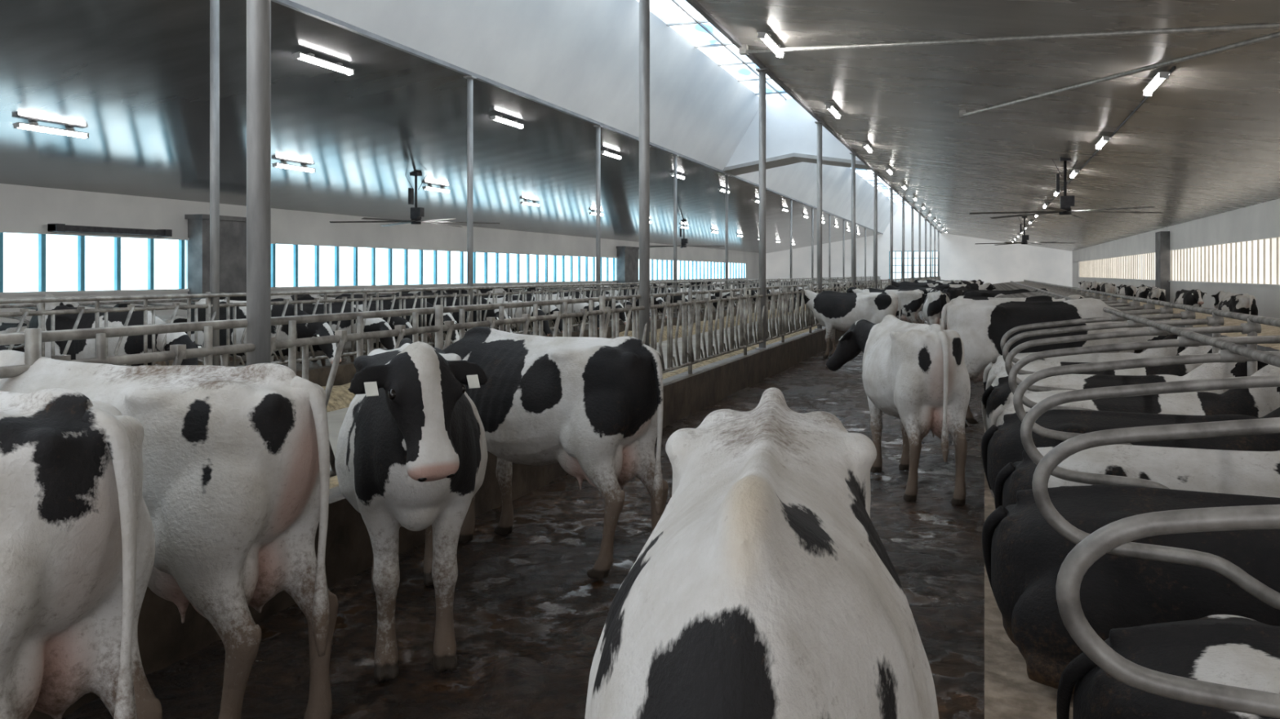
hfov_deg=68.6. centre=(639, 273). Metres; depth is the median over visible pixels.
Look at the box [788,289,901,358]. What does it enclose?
cow
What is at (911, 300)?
cow
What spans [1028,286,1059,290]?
divider
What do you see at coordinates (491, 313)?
cow
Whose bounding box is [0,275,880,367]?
fence
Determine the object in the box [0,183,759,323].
wall
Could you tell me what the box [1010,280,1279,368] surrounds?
rail
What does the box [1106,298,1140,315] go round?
cow
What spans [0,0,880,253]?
ceiling
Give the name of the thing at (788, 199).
steel post
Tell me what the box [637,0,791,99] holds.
window
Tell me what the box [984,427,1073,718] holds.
platform
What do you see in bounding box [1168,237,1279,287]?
window
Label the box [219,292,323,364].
cow
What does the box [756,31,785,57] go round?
tube light
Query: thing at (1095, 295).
divider
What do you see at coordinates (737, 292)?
cow
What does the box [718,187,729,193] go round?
tube light
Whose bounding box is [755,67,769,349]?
steel post
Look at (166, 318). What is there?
cow
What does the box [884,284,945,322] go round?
cow
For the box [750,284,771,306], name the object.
cow
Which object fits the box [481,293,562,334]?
cow
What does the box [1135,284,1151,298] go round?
cow
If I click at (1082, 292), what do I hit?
divider
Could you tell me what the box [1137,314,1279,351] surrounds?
concrete plinth
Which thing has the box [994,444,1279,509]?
cow
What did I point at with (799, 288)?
cow
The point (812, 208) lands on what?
steel post
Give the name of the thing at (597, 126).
steel post
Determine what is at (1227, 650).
cow
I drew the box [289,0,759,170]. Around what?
ceiling
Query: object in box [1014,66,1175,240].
conduit
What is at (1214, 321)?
divider
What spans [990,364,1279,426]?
cow
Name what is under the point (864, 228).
steel post
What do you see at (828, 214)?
steel post
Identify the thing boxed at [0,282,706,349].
divider
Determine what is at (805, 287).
cow
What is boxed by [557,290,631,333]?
cow
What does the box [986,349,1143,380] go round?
cow
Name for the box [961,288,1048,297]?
cow
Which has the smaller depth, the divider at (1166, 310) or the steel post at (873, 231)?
the divider at (1166, 310)
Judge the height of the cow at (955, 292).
1.471 m
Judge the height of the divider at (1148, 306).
1.300 m
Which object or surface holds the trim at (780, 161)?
attached to the wall at (790, 128)
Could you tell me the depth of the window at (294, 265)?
35.02 m
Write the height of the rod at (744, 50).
1.358 m
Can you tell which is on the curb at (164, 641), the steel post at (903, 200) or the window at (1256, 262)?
the steel post at (903, 200)
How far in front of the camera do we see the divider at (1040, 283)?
34.58 m
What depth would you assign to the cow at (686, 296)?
29.94 m
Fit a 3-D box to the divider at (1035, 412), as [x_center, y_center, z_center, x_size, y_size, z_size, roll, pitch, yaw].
[2.694,1.000,4.199,1.842,1.300,0.084,0,0,20]
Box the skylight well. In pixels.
[736,161,899,233]
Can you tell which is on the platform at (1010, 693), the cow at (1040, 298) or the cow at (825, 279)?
the cow at (1040, 298)
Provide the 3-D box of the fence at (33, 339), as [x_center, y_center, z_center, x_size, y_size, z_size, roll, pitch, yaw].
[10.447,0.815,39.307,0.123,1.170,95.000,0,0,20]
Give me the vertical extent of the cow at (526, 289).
1.504 m
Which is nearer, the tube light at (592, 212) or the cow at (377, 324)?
the cow at (377, 324)
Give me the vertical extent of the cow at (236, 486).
1.518 m
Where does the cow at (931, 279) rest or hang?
on the floor at (529, 619)
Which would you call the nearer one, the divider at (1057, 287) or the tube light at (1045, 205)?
the divider at (1057, 287)
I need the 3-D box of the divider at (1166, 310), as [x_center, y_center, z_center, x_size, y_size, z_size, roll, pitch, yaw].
[5.174,1.000,10.958,1.842,1.300,0.084,0,0,20]
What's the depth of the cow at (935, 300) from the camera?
22.72 m
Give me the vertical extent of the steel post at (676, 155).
5.000 m
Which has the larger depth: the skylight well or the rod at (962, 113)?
the skylight well
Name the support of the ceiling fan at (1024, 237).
hanging from the ceiling at (1206, 142)
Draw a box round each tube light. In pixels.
[12,121,88,138]
[271,161,315,173]
[292,51,354,75]
[422,185,450,193]
[489,115,524,128]
[520,200,539,206]
[588,211,604,216]
[600,150,622,159]
[669,172,684,179]
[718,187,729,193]
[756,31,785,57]
[825,104,841,119]
[862,142,872,152]
[884,167,893,174]
[900,183,906,189]
[1042,202,1048,208]
[1053,189,1061,195]
[1069,168,1079,177]
[1094,135,1110,149]
[1142,71,1170,96]
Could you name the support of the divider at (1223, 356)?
on the platform at (1010, 693)
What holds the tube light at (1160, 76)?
attached to the ceiling at (1206, 142)
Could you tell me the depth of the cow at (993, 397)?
8.09 m
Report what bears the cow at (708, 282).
on the floor at (317, 363)
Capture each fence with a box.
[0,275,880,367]
[0,275,940,477]
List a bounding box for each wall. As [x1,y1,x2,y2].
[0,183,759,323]
[725,97,866,171]
[765,206,1072,289]
[1072,198,1279,319]
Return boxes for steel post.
[209,0,219,365]
[246,0,271,365]
[463,75,476,322]
[593,124,603,297]
[639,0,649,346]
[671,154,679,317]
[724,174,729,310]
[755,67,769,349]
[788,199,793,301]
[810,207,814,284]
[814,120,824,329]
[827,213,831,283]
[842,219,844,282]
[849,152,857,287]
[855,223,857,281]
[864,227,866,284]
[872,173,878,288]
[872,231,874,279]
[888,187,893,280]
[901,198,905,281]
[910,207,914,282]
[917,213,921,279]
[924,219,926,279]
[928,223,932,279]
[933,227,936,278]
[937,231,939,276]
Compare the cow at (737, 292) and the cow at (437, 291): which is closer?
the cow at (437, 291)
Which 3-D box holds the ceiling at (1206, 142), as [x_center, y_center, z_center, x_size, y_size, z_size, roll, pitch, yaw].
[15.939,-2.865,38.357,10.900,1.831,97.000,0,0,20]
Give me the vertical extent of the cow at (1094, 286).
1.410 m
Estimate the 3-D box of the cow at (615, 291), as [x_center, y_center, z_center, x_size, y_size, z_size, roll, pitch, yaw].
[-0.783,1.116,26.029,2.489,1.452,0.692,0,0,27]
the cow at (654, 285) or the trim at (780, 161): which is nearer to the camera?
the trim at (780, 161)
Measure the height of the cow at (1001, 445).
1.033 m
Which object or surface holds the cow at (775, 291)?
on the floor at (317, 363)
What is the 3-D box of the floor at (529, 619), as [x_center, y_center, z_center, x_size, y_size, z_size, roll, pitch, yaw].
[12.606,1.876,39.580,3.600,0.148,97.000,0,0,20]
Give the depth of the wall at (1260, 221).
32.01 m
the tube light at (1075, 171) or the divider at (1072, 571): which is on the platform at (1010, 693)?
the divider at (1072, 571)
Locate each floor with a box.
[62,311,984,718]
[199,300,777,369]
[326,311,815,468]
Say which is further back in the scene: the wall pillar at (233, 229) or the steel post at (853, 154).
the steel post at (853, 154)
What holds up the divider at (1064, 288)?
on the platform at (1010, 693)
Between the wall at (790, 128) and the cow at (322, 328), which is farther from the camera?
the wall at (790, 128)
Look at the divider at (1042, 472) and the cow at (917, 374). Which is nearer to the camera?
the divider at (1042, 472)
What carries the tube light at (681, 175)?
attached to the ceiling at (133, 76)
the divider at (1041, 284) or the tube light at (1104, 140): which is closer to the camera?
the tube light at (1104, 140)
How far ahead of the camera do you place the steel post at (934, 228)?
74.92 m
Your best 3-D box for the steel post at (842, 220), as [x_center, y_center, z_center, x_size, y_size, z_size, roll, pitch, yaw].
[13.800,-1.150,63.588,0.187,5.000,0.187,0,0,20]
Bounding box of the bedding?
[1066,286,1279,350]
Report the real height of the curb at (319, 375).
0.600 m
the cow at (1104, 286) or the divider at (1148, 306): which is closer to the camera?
the divider at (1148, 306)
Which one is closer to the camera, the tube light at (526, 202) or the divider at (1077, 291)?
the divider at (1077, 291)
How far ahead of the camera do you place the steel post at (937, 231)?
80.75 m
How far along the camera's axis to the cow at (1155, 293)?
33.93 m
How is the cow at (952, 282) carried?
on the floor at (529, 619)
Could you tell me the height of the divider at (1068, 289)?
1.300 m
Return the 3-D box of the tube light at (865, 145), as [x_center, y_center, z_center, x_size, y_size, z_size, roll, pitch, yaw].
[6.358,-3.519,26.214,0.141,0.150,1.360,0,0,20]
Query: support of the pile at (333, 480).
on the floor at (335, 419)
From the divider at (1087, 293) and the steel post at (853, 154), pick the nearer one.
the divider at (1087, 293)
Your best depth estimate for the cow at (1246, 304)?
23.82 m
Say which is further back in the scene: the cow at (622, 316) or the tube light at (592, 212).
the tube light at (592, 212)
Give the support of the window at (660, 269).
in the wall at (22, 207)
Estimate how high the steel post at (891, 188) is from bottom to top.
5.000 m
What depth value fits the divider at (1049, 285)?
30.05 m
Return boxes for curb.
[27,326,845,718]
[296,301,790,386]
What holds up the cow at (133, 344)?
on the floor at (317, 363)
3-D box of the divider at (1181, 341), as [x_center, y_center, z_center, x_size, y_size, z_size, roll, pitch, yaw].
[3.521,1.000,6.452,1.842,1.300,0.084,0,0,20]
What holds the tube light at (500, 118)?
attached to the ceiling at (133, 76)
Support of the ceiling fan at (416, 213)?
hanging from the ceiling at (133, 76)
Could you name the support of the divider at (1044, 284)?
on the platform at (1010, 693)
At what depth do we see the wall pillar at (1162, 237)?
38.91 m
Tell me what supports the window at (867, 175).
attached to the skylight well
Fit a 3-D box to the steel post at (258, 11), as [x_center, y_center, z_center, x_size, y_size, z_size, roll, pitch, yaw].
[-2.085,-1.150,5.132,0.211,5.000,0.211,0,0,20]
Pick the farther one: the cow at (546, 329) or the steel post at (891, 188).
the steel post at (891, 188)
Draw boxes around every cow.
[0,322,26,352]
[0,345,7,350]
[0,350,337,718]
[0,388,162,718]
[28,293,79,328]
[44,305,201,366]
[113,303,186,333]
[191,297,341,367]
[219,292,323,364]
[273,302,395,364]
[308,302,412,368]
[333,293,459,362]
[334,337,487,682]
[394,290,444,347]
[416,291,512,342]
[442,326,668,580]
[443,288,513,295]
[451,296,551,344]
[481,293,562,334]
[512,293,599,333]
[524,287,541,291]
[534,291,608,335]
[552,291,626,330]
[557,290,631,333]
[573,288,650,330]
[584,387,938,718]
[591,286,666,323]
[618,287,688,324]
[627,284,657,287]
[649,280,689,286]
[657,287,717,319]
[667,283,735,311]
[668,288,702,316]
[691,281,712,284]
[711,281,756,311]
[717,284,756,308]
[718,285,743,309]
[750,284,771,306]
[754,282,796,305]
[766,284,778,293]
[768,280,807,303]
[786,282,804,300]
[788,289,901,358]
[798,279,839,292]
[825,279,845,290]
[825,315,970,506]
[846,287,924,324]
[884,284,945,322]
[889,280,942,287]
[913,279,957,284]
[922,287,950,329]
[931,279,963,281]
[932,283,995,290]
[941,297,1168,428]
[942,285,975,329]
[946,280,958,284]
[949,294,1084,302]
[957,280,984,284]
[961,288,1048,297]
[981,360,1268,431]
[981,407,1279,498]
[982,334,1185,391]
[982,484,1279,694]
[986,345,1223,389]
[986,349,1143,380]
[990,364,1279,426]
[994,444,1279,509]
[1056,614,1279,718]
[1078,280,1090,289]
[1088,280,1100,291]
[1097,281,1116,293]
[1116,284,1137,297]
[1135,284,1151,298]
[1146,286,1166,301]
[1173,288,1206,306]
[1211,291,1257,315]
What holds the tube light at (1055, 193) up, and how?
attached to the ceiling at (1206, 142)
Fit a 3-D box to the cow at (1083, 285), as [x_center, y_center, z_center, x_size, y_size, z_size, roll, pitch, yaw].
[27.846,1.151,58.692,0.651,1.385,2.290,0,0,15]
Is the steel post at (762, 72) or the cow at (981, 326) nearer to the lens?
the cow at (981, 326)
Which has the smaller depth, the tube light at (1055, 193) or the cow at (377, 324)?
the cow at (377, 324)
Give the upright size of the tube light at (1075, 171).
0.150 m
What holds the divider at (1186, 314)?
on the platform at (1010, 693)
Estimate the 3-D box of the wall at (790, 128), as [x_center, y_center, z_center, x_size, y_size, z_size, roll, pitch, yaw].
[5.471,-4.945,33.197,5.200,2.490,0.100,0,0,20]
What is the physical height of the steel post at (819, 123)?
5.000 m
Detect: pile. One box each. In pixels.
[321,304,805,412]
[329,325,817,488]
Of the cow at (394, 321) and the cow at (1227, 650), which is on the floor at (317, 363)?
the cow at (394, 321)
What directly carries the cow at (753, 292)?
on the floor at (317, 363)
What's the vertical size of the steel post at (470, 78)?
5.000 m
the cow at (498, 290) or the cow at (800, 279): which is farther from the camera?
the cow at (800, 279)
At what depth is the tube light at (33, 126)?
16.65 m
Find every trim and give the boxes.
[271,0,883,234]
[685,0,942,233]
[723,152,870,175]
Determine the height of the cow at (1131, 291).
1.339 m
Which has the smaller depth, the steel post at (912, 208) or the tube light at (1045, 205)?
the tube light at (1045, 205)
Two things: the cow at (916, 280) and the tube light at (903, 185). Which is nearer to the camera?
the tube light at (903, 185)
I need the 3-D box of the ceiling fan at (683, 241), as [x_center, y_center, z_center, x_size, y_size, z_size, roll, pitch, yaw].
[2.296,-2.095,49.222,4.565,1.450,4.315,0,0,20]
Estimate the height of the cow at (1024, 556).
1.033 m
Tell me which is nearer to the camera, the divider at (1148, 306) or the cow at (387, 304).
the divider at (1148, 306)
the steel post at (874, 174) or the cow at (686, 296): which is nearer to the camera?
the cow at (686, 296)
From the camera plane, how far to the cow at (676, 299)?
28.73 m
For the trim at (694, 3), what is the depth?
17.85 m
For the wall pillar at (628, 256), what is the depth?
54.60 m
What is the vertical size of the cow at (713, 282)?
1.501 m
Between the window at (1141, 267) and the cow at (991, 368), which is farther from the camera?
the window at (1141, 267)
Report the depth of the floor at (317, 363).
19.79 m
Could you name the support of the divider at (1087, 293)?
on the platform at (1010, 693)
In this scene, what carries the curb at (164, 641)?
on the floor at (335, 419)
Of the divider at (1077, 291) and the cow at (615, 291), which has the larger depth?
the cow at (615, 291)
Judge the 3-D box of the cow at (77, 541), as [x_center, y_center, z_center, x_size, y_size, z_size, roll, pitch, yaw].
[-2.631,1.077,3.025,2.632,1.533,0.780,0,0,20]
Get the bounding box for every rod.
[738,22,1279,54]
[959,31,1279,118]
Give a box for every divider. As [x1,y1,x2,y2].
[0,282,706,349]
[992,284,1044,290]
[993,284,1044,290]
[995,282,1038,288]
[995,283,1040,288]
[995,284,1048,290]
[995,288,1071,297]
[998,288,1075,297]
[1000,284,1050,290]
[1000,307,1195,363]
[1002,312,1223,374]
[1004,289,1080,297]
[1004,318,1261,391]
[1005,285,1053,290]
[1008,335,1279,410]
[1013,349,1279,444]
[1016,289,1086,297]
[1020,374,1279,488]
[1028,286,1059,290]
[1029,287,1062,291]
[1031,287,1066,291]
[1031,417,1279,609]
[1048,291,1092,297]
[1052,293,1099,298]
[1055,293,1107,299]
[1055,504,1279,718]
[1062,295,1116,301]
[1102,297,1127,303]
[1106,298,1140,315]
[1111,301,1155,349]
[1121,304,1173,319]
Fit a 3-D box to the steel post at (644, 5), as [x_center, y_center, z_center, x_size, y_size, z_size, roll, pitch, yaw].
[0.051,-1.150,10.953,0.211,5.000,0.211,0,0,20]
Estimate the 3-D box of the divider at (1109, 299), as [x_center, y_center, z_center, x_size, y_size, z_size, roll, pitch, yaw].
[6.828,1.000,15.464,1.842,1.300,0.084,0,0,20]
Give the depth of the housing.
22.54 m
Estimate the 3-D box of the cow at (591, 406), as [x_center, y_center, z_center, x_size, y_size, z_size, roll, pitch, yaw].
[-0.870,1.107,6.363,2.530,1.474,0.750,0,0,38]
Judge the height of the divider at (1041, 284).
1.300 m
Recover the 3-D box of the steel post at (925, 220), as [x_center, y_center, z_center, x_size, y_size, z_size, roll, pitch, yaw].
[19.273,-1.150,63.337,0.211,5.000,0.211,0,0,20]
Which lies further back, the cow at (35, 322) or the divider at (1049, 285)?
the divider at (1049, 285)
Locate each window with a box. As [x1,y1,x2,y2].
[0,229,189,295]
[271,241,617,289]
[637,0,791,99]
[638,257,746,281]
[849,167,911,206]
[1078,252,1155,281]
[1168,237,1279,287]
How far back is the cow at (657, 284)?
42.01 m
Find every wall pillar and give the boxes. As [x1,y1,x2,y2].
[184,213,246,304]
[616,246,639,285]
[1155,231,1169,302]
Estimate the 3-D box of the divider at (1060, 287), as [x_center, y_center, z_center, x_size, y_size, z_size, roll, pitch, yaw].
[10.548,1.000,25.604,1.842,1.300,0.084,0,0,20]
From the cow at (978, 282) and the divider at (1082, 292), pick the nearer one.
the divider at (1082, 292)
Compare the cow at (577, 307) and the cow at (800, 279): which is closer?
the cow at (577, 307)
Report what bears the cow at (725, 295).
on the floor at (317, 363)
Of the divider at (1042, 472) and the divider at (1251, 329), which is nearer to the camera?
the divider at (1042, 472)
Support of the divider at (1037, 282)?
on the platform at (1010, 693)
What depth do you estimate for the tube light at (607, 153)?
26.93 m
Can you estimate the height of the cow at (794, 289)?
1.397 m
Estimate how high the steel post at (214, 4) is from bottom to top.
5.000 m
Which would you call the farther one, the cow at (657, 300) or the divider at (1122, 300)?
the cow at (657, 300)
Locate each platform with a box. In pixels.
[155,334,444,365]
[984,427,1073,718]
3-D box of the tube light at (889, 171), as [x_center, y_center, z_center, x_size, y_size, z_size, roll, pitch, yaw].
[8.528,-3.519,32.129,0.141,0.150,1.360,0,0,20]
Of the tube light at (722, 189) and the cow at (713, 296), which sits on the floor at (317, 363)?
the cow at (713, 296)
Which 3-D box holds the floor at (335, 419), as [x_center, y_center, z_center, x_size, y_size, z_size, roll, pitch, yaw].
[8.335,1.840,41.147,5.000,0.220,97.000,0,0,20]
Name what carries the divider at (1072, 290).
on the platform at (1010, 693)
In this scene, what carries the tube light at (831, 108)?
attached to the ceiling at (1206, 142)
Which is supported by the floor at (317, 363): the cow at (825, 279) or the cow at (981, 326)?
the cow at (825, 279)
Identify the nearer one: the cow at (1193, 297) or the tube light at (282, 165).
the tube light at (282, 165)
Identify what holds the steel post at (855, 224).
on the curb at (319, 375)
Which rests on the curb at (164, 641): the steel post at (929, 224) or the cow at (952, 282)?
the steel post at (929, 224)
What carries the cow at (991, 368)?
on the platform at (1010, 693)
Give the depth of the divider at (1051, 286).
28.90 m
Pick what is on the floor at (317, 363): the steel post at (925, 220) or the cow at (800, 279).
the cow at (800, 279)
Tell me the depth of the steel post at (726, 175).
34.67 m
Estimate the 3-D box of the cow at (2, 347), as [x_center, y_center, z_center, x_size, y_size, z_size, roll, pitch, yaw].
[-7.065,1.088,9.245,2.586,1.509,0.718,0,0,22]
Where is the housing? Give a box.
[47,223,172,236]
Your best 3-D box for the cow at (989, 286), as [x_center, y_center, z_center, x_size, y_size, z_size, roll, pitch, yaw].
[12.141,1.097,35.025,2.469,1.493,0.702,0,0,11]
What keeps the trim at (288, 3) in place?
attached to the ceiling at (133, 76)
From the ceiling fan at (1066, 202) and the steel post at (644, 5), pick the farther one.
the ceiling fan at (1066, 202)
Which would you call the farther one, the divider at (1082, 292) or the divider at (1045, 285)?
the divider at (1045, 285)
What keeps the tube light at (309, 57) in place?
attached to the ceiling at (133, 76)
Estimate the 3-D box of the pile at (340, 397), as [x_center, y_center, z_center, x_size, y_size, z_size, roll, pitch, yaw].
[5.819,1.580,39.807,1.182,0.335,92.750,0,0,20]
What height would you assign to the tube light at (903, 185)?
0.150 m
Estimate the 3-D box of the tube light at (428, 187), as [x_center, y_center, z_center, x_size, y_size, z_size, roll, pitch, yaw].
[-6.170,-2.566,28.468,0.141,0.150,1.360,0,0,20]
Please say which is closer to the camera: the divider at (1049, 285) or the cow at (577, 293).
the cow at (577, 293)
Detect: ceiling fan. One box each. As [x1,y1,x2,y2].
[329,172,499,226]
[649,220,724,248]
[968,157,1162,218]
[975,216,1075,244]
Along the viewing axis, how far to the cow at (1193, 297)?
29.14 m
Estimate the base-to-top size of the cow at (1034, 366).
1.033 m
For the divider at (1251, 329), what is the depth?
7.57 m
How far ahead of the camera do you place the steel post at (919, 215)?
57.47 m
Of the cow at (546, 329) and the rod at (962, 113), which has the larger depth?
the cow at (546, 329)
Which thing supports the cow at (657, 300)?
on the floor at (317, 363)
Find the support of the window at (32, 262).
in the wall at (22, 207)
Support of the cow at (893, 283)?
on the floor at (529, 619)
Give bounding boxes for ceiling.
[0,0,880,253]
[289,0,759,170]
[696,0,1279,251]
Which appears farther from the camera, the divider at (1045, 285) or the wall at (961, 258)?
the wall at (961, 258)
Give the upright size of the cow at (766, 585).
1.529 m
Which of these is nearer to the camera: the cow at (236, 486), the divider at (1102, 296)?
the cow at (236, 486)
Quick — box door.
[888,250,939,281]
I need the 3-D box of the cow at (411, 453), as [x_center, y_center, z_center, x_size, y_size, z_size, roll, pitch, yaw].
[-1.162,1.066,4.781,0.744,1.556,2.134,0,0,-18]

